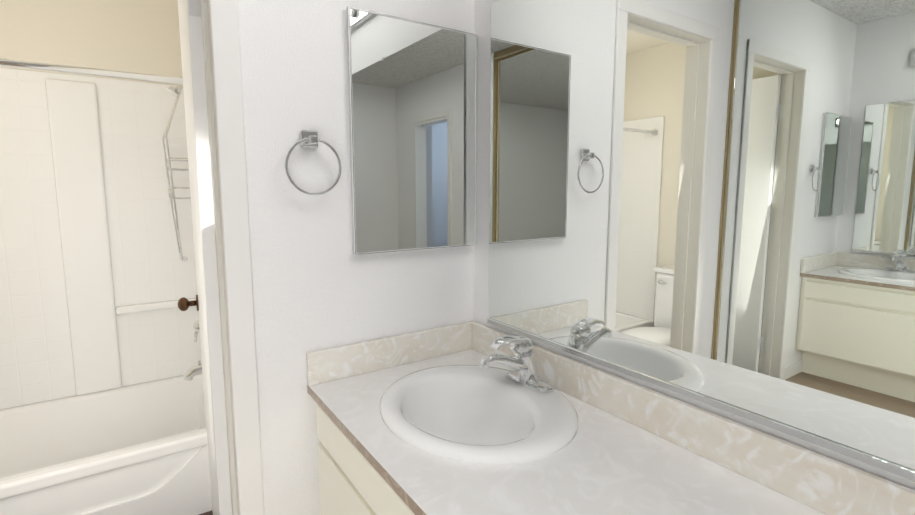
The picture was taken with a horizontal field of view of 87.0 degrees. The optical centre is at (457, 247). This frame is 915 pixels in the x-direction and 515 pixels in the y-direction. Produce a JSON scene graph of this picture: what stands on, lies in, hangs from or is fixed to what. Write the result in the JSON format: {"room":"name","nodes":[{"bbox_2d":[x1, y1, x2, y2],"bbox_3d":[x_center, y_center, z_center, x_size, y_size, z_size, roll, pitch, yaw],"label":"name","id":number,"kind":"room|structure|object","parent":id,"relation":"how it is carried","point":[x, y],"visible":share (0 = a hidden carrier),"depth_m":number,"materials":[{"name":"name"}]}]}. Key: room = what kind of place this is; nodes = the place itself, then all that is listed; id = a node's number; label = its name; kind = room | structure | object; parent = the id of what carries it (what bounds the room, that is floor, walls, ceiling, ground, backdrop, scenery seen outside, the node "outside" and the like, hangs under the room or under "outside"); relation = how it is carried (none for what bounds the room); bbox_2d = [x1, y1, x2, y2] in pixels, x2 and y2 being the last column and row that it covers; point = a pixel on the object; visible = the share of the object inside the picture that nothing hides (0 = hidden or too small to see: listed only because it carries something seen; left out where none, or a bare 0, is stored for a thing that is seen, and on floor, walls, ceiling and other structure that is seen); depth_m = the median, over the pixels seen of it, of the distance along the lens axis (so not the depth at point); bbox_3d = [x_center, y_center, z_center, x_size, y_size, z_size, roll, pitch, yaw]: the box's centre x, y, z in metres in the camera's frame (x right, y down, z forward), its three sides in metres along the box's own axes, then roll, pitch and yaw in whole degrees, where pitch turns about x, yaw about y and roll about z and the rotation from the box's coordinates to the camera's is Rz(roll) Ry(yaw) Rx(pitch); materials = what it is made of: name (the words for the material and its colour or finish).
{"room":"bathroom","nodes":[
{"label":"bathroom","id":0,"kind":"room"},
{"bbox_2d":[199,510,212,514],"bbox_3d":[-1.357,1.124,1.874,2.330,0.050,1.600,-5,8,-34],"label":"floor","id":1,"kind":"structure","parent":0,"point":[209,513],"depth_m":1.97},
{"bbox_2d":[0,58,211,514],"bbox_3d":[-1.750,0.181,1.841,1.522,1.830,0.780,-5,8,-34],"label":"shower","id":2,"kind":"object","parent":1,"relation":"on","point":[97,272],"visible":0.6,"depth_m":2.23,"materials":[{"name":"white plastic"}]},
{"bbox_2d":[238,0,473,514],"bbox_3d":[-0.941,-0.058,1.114,2.330,2.480,0.120,-5,8,-34],"label":"wall","id":3,"kind":"structure","parent":0,"point":[317,284],"depth_m":1.40,"materials":[{"name":"white paint"}]},
{"bbox_2d":[177,0,231,514],"bbox_3d":[-0.869,0.084,1.659,0.175,2.043,0.670,-4,8,-30],"label":"door","id":4,"kind":"structure","parent":3,"relation":"in","point":[206,302],"depth_m":1.41,"materials":[{"name":"white paint"}]},
{"bbox_2d":[201,0,264,514],"bbox_3d":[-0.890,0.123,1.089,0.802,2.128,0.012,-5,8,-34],"label":"door frame","id":5,"kind":"structure","parent":3,"relation":"attached to","point":[225,35],"depth_m":1.28,"materials":[{"name":"white paint"}]},
{"bbox_2d":[285,130,340,194],"bbox_3d":[-0.408,-0.236,1.354,0.158,0.181,0.047,-5,8,-34],"label":"towel ring","id":6,"kind":"object","parent":3,"relation":"attached to","point":[309,139],"visible":1,"depth_m":1.35,"materials":[{"name":"silver metal"}]},
{"bbox_2d":[346,6,476,254],"bbox_3d":[-0.128,-0.346,1.546,0.456,0.715,0.025,-5,8,-34],"label":"medicine cabinet mirror","id":7,"kind":"object","parent":3,"relation":"attached to","point":[412,90],"visible":0.98,"depth_m":1.52,"materials":[{"name":"silver mirror"}]},
{"bbox_2d":[473,0,914,489],"bbox_3d":[0.100,-0.147,1.845,0.220,2.480,3.030,-5,8,-34],"label":"wall","id":8,"kind":"structure","parent":0,"point":[482,19],"depth_m":1.62,"materials":[{"name":"white paint"}]},
{"bbox_2d":[487,0,914,481],"bbox_3d":[0.474,-0.198,1.076,0.010,1.059,1.309,-5,8,-34],"label":"vanity mirror","id":9,"kind":"object","parent":8,"relation":"attached to","point":[711,203],"visible":1,"depth_m":0.99,"materials":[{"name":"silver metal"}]},
{"bbox_3d":[0.166,1.488,-1.119,6.240,0.050,5.100,-5,8,-34],"label":"floor","id":10,"kind":"structure","parent":0,"visible":0},
{"bbox_2d":[316,405,413,514],"bbox_3d":[0.211,0.837,1.067,0.593,0.715,1.426,-5,8,-34],"label":"bathroom vanity","id":11,"kind":"object","parent":10,"relation":"on","point":[347,485],"depth_m":1.25,"materials":[{"name":"wood"}]},
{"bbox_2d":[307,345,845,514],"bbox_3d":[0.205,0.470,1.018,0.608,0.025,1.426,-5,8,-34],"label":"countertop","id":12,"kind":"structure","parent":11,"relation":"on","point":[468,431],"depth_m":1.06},
{"bbox_2d":[379,364,578,493],"bbox_3d":[0.048,0.502,1.292,0.490,0.196,0.560,-5,8,-34],"label":"sink","id":13,"kind":"object","parent":12,"relation":"in","point":[472,428],"depth_m":1.29,"materials":[{"name":"white ceramic"}]},
{"bbox_2d":[479,335,554,394],"bbox_3d":[0.146,0.320,1.337,0.207,0.154,0.156,-5,8,-34],"label":"faucet","id":14,"kind":"object","parent":12,"relation":"on","point":[525,380],"depth_m":1.34,"materials":[{"name":"silver metal"}]}
]}

